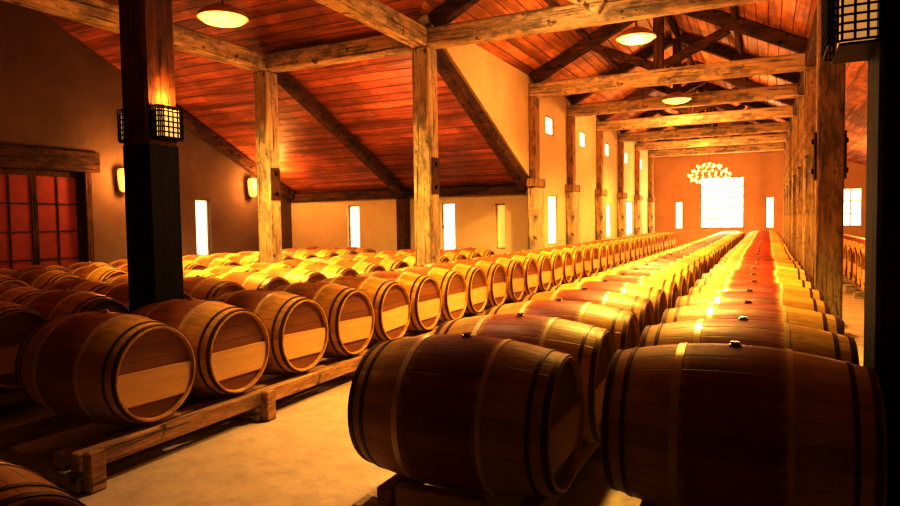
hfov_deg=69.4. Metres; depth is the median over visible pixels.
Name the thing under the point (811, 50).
beam
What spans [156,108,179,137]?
diffuser
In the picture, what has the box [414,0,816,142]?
ceiling
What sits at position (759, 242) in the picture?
wine barrel
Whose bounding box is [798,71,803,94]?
beam
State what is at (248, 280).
wine barrel
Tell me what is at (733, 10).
purlin
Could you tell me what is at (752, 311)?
wine barrel
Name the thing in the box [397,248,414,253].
wine barrel
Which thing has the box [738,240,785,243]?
wine barrel
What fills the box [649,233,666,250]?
wine barrel
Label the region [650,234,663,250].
wine barrel
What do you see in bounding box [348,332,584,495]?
wine barrel
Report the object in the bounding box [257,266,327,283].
wine barrel
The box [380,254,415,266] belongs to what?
wine barrel
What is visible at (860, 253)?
wine barrel
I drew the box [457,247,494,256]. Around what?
wine barrel
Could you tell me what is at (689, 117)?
roof truss
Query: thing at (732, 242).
wine barrel
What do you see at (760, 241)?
wine barrel
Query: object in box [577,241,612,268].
wine barrel
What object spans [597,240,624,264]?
wine barrel
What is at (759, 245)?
wine barrel
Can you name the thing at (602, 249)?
wine barrel
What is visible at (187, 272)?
wine barrel
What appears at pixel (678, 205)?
window
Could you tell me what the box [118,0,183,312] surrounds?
timber post
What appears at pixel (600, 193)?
timber post
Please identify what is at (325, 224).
wall
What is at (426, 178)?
timber post
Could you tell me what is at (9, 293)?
wine barrel
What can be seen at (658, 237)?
wine barrel
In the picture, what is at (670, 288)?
wine barrel
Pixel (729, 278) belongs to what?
wine barrel
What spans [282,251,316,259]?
wine barrel
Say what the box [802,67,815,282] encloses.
timber post
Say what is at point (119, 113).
sconce
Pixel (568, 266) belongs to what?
wine barrel
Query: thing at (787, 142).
timber post
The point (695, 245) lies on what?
wine barrel
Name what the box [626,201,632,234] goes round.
window
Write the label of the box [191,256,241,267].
wine barrel
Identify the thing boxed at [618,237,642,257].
wine barrel
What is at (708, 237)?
wine barrel
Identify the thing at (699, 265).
wine barrel
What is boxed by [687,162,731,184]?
chandelier
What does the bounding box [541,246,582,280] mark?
wine barrel
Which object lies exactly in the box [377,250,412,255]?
wine barrel
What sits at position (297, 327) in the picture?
wine barrel
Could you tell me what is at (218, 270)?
wine barrel
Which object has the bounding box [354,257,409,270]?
wine barrel
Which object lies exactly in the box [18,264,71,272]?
wine barrel
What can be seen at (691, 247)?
wine barrel
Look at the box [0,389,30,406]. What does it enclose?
rack
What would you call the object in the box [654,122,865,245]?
wall
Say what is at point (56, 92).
wall
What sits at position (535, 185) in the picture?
timber post
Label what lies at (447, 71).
rafter
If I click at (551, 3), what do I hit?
purlin
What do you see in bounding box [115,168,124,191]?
wall light
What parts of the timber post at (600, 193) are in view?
post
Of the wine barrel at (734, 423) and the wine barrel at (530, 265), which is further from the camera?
the wine barrel at (530, 265)
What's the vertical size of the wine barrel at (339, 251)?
0.716 m
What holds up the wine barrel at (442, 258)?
on the rack at (11, 397)
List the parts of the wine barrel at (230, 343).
head panel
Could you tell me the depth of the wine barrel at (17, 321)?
4.79 m
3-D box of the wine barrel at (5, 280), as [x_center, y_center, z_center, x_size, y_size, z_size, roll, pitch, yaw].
[-5.603,0.595,7.898,0.950,0.716,0.700,0,3,26]
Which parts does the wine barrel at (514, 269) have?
head panel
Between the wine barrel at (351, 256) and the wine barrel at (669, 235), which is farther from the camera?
the wine barrel at (669, 235)
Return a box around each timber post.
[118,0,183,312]
[254,70,281,262]
[396,198,409,249]
[412,46,439,265]
[526,96,545,249]
[565,116,579,244]
[595,131,606,240]
[617,142,626,236]
[634,150,642,234]
[648,157,654,232]
[783,150,785,241]
[785,141,788,244]
[788,130,791,250]
[791,116,796,257]
[796,96,803,264]
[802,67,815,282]
[811,0,848,334]
[863,0,899,505]
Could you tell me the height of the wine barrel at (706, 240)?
0.699 m
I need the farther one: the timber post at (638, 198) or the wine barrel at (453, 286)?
the timber post at (638, 198)
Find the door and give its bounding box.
[0,144,99,270]
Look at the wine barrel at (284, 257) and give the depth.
12.17 m
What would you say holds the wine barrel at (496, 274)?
on the rack at (78, 468)
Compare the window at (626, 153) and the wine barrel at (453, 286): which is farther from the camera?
the window at (626, 153)
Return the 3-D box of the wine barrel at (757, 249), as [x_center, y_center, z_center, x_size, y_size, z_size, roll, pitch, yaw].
[4.875,0.286,10.269,0.950,0.730,0.714,0,2,27]
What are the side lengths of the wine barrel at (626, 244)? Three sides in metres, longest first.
0.950 x 0.719 x 0.719 m
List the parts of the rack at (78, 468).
rail, edge rail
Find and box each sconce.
[117,109,123,143]
[150,103,183,142]
[822,0,883,63]
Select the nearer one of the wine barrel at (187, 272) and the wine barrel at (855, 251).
the wine barrel at (187, 272)
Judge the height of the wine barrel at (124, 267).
0.716 m
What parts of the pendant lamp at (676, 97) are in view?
lamp shade, rod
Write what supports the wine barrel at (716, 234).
on the rack at (398, 490)
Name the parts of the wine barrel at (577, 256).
head panel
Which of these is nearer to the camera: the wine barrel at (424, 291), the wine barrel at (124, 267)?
the wine barrel at (424, 291)
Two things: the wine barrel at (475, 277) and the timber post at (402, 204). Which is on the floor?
the timber post at (402, 204)
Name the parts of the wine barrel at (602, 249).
head panel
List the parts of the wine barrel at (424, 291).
head panel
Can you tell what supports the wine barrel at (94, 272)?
on the rack
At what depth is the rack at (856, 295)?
12.25 m
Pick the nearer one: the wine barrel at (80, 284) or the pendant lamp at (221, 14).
the wine barrel at (80, 284)
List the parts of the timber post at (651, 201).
post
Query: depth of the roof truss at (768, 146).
26.15 m
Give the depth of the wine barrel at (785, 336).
3.09 m
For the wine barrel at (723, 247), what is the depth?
13.04 m
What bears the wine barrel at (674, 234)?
on the rack at (78, 468)
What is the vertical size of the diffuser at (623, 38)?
0.080 m
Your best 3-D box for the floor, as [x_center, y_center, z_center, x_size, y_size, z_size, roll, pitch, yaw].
[3.693,0.764,14.561,16.900,0.200,31.700,0,3,26]
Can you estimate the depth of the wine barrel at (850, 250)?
12.05 m
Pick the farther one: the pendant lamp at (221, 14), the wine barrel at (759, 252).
the wine barrel at (759, 252)
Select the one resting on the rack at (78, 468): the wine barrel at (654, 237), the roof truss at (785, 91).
the wine barrel at (654, 237)
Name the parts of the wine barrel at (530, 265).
head panel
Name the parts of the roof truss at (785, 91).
king post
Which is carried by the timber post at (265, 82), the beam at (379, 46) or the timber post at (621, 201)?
the beam at (379, 46)
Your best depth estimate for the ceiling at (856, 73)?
15.61 m
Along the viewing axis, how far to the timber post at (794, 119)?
16.81 m
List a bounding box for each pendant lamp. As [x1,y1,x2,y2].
[196,0,248,27]
[616,20,655,44]
[661,20,690,103]
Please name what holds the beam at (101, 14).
on the timber post at (265, 82)
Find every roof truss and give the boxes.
[411,0,770,49]
[529,9,815,97]
[567,32,803,116]
[596,61,796,130]
[618,83,789,141]
[635,104,786,150]
[648,122,785,156]
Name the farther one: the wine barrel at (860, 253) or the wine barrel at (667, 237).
the wine barrel at (667, 237)
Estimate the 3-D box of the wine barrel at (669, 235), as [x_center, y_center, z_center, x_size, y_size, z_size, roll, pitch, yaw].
[8.051,-0.443,25.198,0.950,0.720,0.720,0,5,26]
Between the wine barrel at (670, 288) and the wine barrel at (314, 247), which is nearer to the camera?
the wine barrel at (670, 288)
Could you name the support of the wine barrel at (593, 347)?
on the rack at (398, 490)
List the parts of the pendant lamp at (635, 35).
lamp shade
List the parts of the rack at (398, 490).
rail, rail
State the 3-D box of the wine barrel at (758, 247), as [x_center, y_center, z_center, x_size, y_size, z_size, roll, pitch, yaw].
[5.188,0.250,10.910,0.950,0.716,0.699,0,3,26]
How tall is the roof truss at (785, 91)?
1.687 m
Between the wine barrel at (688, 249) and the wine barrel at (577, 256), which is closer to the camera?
the wine barrel at (688, 249)
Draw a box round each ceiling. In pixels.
[40,0,515,193]
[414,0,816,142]
[845,61,867,165]
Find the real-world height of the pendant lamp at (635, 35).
1.395 m
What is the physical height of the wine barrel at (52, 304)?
0.716 m
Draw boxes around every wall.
[0,0,291,262]
[291,194,521,254]
[418,15,653,250]
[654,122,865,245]
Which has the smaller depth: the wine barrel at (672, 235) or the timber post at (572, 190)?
the timber post at (572, 190)
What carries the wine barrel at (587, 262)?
on the rack at (78, 468)
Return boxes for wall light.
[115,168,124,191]
[246,178,256,196]
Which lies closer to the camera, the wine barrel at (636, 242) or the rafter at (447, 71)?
the rafter at (447, 71)
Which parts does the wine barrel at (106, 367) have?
head panel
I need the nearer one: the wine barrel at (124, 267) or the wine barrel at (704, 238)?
the wine barrel at (124, 267)
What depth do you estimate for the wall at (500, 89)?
14.89 m
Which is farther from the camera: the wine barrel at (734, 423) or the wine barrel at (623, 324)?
the wine barrel at (623, 324)
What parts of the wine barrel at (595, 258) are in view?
head panel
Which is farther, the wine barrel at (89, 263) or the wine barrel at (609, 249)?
the wine barrel at (609, 249)
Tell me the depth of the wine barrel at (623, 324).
4.09 m
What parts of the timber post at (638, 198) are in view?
post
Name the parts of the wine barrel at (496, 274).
head panel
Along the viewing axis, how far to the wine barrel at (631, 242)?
17.97 m
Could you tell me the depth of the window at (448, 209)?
15.02 m
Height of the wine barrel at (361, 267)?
0.716 m
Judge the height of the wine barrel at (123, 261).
0.716 m
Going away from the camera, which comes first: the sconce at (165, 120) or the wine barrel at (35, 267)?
the sconce at (165, 120)
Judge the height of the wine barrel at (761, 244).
0.728 m
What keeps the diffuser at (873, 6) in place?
attached to the sconce at (859, 23)
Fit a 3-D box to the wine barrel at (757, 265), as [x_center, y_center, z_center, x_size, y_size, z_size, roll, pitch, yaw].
[3.343,0.464,7.075,0.950,0.727,0.711,0,2,26]
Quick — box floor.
[0,284,863,505]
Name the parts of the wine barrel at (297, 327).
head panel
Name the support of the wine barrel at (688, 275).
on the rack at (398, 490)
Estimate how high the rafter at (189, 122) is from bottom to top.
2.163 m
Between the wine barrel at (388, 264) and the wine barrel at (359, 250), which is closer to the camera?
the wine barrel at (388, 264)
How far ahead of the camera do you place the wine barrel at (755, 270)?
6.33 m
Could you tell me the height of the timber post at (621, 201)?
4.000 m
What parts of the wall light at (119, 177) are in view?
plate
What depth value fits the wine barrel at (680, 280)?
6.68 m
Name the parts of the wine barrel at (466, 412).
head panel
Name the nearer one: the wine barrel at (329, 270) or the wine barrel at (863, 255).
the wine barrel at (329, 270)
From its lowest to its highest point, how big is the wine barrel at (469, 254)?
0.728 m
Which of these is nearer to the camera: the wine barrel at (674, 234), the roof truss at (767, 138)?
the roof truss at (767, 138)
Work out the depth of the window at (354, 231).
16.17 m
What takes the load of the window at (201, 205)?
in the wall at (56, 92)
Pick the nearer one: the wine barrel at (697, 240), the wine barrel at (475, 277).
the wine barrel at (475, 277)
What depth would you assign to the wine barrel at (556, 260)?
11.58 m
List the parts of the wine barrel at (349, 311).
head panel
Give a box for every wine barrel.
[0,268,21,276]
[0,275,30,286]
[0,284,45,302]
[0,301,48,390]
[0,460,85,505]
[13,268,80,288]
[15,309,195,425]
[16,288,129,319]
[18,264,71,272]
[38,278,113,291]
[65,261,115,268]
[67,265,127,280]
[95,283,191,306]
[103,274,127,284]
[106,259,127,265]
[113,264,127,271]
[130,297,269,396]
[182,254,215,260]
[183,260,207,269]
[183,268,217,276]
[183,275,244,299]
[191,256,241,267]
[202,264,258,274]
[208,252,239,257]
[208,288,328,374]
[211,270,289,289]
[224,254,258,264]
[235,250,258,255]
[242,261,293,270]
[251,254,293,260]
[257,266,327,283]
[268,280,374,357]
[274,258,324,266]
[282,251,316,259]
[283,247,307,251]
[292,263,358,277]
[301,249,338,256]
[303,246,328,249]
[304,256,349,263]
[317,274,410,343]
[324,248,357,254]
[326,259,385,273]
[333,254,372,260]
[341,246,375,253]
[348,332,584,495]
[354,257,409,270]
[355,252,393,257]
[358,269,441,332]
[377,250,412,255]
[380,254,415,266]
[389,265,467,323]
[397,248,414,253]
[404,254,449,262]
[416,262,487,314]
[434,312,616,443]
[440,250,466,260]
[443,249,481,258]
[443,259,507,307]
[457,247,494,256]
[464,256,524,301]
[485,253,538,296]
[485,298,639,349]
[498,251,551,291]
[513,250,563,287]
[519,287,654,338]
[526,248,573,283]
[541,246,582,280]
[548,279,666,324]
[557,245,591,277]
[562,244,599,273]
[570,243,606,271]
[571,273,678,308]
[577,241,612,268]
[589,268,686,295]
[592,241,619,267]
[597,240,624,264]
[598,239,629,263]
[601,341,886,505]
[604,263,693,294]
[605,239,634,260]
[612,238,638,259]
[616,260,697,286]
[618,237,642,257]
[626,236,650,255]
[628,256,703,278]
[632,237,646,256]
[634,235,657,253]
[635,235,653,254]
[637,254,707,272]
[639,316,858,364]
[641,234,660,252]
[646,251,712,272]
[647,233,668,248]
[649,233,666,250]
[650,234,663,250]
[653,249,715,267]
[655,232,673,247]
[660,248,717,263]
[661,300,842,334]
[662,233,671,248]
[665,246,720,261]
[667,232,675,247]
[671,244,723,257]
[675,289,830,314]
[676,243,725,254]
[678,242,726,252]
[686,241,728,252]
[688,280,824,300]
[689,240,730,250]
[692,240,731,248]
[695,238,734,245]
[695,273,814,289]
[696,239,733,248]
[701,237,735,245]
[701,267,808,281]
[710,234,740,241]
[710,263,807,275]
[714,259,803,269]
[718,256,800,264]
[720,253,796,260]
[723,251,794,257]
[726,248,792,255]
[728,247,790,252]
[731,245,789,250]
[733,243,789,248]
[734,242,787,246]
[736,241,787,245]
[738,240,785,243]
[739,240,784,242]
[740,239,783,241]
[741,238,783,240]
[742,237,783,239]
[743,236,782,238]
[843,242,864,248]
[843,244,864,276]
[847,246,864,279]
[852,248,864,282]
[857,250,864,286]
[861,253,864,290]
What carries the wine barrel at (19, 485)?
on the floor
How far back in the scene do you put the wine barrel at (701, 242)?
13.72 m
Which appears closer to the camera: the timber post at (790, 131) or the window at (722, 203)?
the timber post at (790, 131)
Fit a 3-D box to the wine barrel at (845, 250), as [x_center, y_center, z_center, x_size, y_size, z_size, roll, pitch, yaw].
[8.169,0.163,12.556,0.950,0.714,0.714,0,4,26]
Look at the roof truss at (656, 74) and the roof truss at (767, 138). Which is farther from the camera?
the roof truss at (767, 138)
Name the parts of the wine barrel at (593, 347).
head panel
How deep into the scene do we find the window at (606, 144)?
20.40 m
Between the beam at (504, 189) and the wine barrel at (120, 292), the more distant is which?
the beam at (504, 189)
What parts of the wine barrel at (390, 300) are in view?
head panel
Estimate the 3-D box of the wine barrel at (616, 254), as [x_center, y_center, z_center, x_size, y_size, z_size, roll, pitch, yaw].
[3.706,0.054,16.276,0.950,0.699,0.699,0,3,26]
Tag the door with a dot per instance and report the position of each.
(46, 205)
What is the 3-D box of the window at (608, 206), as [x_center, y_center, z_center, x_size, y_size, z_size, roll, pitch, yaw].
[4.991,-1.024,20.623,0.080,1.050,0.700,0,3,26]
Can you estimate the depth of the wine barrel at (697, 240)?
15.61 m
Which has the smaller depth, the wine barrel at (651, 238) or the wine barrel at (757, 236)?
the wine barrel at (757, 236)
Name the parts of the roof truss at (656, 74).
king post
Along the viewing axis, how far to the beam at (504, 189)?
15.30 m
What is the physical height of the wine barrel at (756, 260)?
0.717 m
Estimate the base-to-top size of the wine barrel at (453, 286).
0.729 m
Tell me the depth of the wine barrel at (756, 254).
8.92 m
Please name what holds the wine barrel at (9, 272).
on the rack
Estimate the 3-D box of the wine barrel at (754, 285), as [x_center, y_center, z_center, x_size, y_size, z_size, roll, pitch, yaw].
[2.409,0.570,5.159,0.950,0.728,0.712,0,2,25]
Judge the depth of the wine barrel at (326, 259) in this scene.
10.51 m
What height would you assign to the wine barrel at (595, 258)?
0.716 m
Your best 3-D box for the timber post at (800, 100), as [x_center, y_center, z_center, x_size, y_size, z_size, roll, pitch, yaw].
[7.666,-1.379,14.120,0.280,4.000,0.300,0,3,26]
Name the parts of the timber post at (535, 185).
post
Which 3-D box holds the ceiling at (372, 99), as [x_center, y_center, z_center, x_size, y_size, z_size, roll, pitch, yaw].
[-3.568,-2.722,8.605,8.811,3.437,14.800,0,3,26]
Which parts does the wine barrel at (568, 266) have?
head panel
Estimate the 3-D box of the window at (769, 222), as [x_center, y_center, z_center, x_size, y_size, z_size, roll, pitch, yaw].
[13.269,-1.684,26.966,0.320,1.300,0.080,0,3,26]
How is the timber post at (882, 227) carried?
on the floor
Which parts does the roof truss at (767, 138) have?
king post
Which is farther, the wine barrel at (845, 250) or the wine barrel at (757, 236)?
the wine barrel at (757, 236)
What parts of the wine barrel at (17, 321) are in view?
head panel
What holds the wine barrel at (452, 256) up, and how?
on the rack at (11, 397)
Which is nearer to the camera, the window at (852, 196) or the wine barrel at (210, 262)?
the wine barrel at (210, 262)
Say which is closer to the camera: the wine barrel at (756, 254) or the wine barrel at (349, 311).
the wine barrel at (349, 311)
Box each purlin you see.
[544,0,676,128]
[729,6,752,123]
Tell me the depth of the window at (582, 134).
17.74 m
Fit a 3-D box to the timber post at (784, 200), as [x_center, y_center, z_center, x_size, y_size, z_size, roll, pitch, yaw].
[13.093,-2.000,25.252,0.280,4.000,0.300,0,3,26]
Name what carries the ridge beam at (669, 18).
attached to the ceiling at (527, 54)
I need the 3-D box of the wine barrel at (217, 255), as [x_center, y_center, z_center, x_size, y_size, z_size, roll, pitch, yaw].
[-4.429,0.339,12.836,0.950,0.716,0.700,0,3,26]
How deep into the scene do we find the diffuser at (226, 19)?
7.93 m
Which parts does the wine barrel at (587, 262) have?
head panel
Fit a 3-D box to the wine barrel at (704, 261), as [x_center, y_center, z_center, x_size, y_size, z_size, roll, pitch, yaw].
[3.193,0.370,9.392,0.950,0.721,0.705,0,3,26]
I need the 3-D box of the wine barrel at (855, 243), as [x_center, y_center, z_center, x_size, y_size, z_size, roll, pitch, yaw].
[8.477,0.127,13.194,0.950,0.699,0.700,0,3,27]
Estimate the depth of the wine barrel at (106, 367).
3.90 m
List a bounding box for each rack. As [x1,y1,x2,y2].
[0,275,589,493]
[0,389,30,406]
[352,442,601,505]
[640,500,658,505]
[843,274,864,298]
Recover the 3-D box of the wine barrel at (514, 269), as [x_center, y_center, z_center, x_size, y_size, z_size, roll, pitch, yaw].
[0.602,0.401,9.900,0.950,0.716,0.699,0,3,25]
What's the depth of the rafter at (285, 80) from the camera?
12.78 m
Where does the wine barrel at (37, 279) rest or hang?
on the rack
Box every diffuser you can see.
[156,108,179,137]
[198,11,246,27]
[617,33,654,44]
[663,98,689,103]
[837,0,876,46]
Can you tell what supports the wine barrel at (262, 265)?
on the rack
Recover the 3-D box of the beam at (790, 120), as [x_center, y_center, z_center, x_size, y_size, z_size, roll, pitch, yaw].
[9.668,-3.749,18.192,0.240,0.260,2.840,0,3,26]
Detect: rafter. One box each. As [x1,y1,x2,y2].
[176,105,294,199]
[274,71,405,195]
[436,49,527,190]
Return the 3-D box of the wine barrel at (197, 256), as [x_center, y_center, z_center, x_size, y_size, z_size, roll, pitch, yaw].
[-4.736,0.374,12.197,0.950,0.730,0.714,0,2,26]
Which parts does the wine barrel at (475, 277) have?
head panel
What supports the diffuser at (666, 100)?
attached to the pendant lamp at (676, 97)
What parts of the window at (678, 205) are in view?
pane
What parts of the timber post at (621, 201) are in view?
post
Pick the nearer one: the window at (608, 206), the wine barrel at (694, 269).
the wine barrel at (694, 269)
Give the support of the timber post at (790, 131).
on the floor
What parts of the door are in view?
curtained pane, curtained pane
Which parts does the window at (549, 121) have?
pane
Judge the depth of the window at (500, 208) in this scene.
14.46 m
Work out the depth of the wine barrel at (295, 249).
14.59 m
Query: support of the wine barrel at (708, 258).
on the rack at (398, 490)
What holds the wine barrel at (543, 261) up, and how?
on the rack at (78, 468)
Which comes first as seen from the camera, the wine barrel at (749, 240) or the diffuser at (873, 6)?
the diffuser at (873, 6)
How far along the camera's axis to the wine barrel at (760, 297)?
4.39 m
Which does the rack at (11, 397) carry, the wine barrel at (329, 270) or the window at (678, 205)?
the wine barrel at (329, 270)
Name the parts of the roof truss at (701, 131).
king post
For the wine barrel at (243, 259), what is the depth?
11.48 m
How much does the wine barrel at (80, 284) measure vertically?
0.727 m
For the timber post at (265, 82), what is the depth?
11.01 m
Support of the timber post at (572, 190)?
on the floor
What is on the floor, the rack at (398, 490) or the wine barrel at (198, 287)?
the rack at (398, 490)
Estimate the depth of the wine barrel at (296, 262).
9.87 m
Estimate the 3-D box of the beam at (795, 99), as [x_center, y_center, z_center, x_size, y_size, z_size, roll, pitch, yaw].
[8.311,-3.594,15.408,0.240,0.260,2.840,0,3,26]
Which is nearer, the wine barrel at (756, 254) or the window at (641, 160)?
the wine barrel at (756, 254)
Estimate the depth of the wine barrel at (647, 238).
20.57 m
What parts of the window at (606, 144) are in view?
pane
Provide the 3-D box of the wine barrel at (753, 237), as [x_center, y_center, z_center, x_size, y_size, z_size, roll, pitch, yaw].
[8.002,-0.061,16.639,0.950,0.714,0.714,0,2,26]
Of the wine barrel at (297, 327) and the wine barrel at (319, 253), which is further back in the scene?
the wine barrel at (319, 253)
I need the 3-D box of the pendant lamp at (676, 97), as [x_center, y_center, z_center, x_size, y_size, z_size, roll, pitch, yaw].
[4.937,-4.166,14.181,0.620,1.785,0.620,0,3,26]
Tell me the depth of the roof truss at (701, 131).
20.54 m
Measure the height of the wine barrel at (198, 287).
0.716 m
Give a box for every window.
[195,199,209,254]
[349,205,359,246]
[442,202,454,249]
[496,204,504,248]
[546,115,553,136]
[548,195,556,244]
[580,131,585,148]
[605,142,608,156]
[606,204,610,236]
[625,152,627,163]
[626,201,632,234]
[640,159,642,169]
[675,201,682,228]
[700,176,744,228]
[765,197,773,227]
[843,188,861,225]
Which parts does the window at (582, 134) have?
pane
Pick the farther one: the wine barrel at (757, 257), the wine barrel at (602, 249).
the wine barrel at (602, 249)
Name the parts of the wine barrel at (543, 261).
head panel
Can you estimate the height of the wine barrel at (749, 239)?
0.699 m
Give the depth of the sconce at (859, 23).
3.11 m
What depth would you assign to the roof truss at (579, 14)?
8.76 m
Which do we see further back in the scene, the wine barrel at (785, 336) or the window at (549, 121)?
the window at (549, 121)
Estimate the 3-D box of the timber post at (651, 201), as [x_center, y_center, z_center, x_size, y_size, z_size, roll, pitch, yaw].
[8.517,-2.035,27.480,0.210,4.000,0.680,0,3,26]
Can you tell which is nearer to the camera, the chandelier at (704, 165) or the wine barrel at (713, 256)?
the wine barrel at (713, 256)
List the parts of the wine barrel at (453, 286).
head panel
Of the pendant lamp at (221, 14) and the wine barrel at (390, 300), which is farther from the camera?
the pendant lamp at (221, 14)
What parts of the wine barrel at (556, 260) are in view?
head panel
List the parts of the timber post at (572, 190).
post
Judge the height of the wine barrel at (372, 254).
0.720 m
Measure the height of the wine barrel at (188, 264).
0.723 m
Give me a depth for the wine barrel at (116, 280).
7.38 m
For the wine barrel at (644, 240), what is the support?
on the rack at (78, 468)
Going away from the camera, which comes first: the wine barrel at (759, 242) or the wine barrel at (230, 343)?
the wine barrel at (230, 343)
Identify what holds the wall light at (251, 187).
attached to the wall at (56, 92)
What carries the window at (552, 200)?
in the wall at (500, 89)
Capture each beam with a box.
[2,0,273,72]
[267,34,411,72]
[287,185,524,201]
[314,0,426,47]
[665,15,716,111]
[789,117,792,129]
[793,98,796,114]
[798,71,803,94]
[805,6,816,66]
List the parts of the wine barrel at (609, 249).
head panel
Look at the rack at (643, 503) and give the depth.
2.71 m
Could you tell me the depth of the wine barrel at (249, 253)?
13.32 m
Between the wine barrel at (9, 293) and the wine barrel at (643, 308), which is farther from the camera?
the wine barrel at (9, 293)
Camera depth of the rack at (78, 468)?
4.05 m
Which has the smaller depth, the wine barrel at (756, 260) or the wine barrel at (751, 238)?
the wine barrel at (756, 260)
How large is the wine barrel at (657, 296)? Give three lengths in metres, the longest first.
0.950 x 0.736 x 0.720 m
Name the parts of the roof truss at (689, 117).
king post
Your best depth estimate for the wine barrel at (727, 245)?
14.32 m
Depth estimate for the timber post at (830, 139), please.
7.38 m

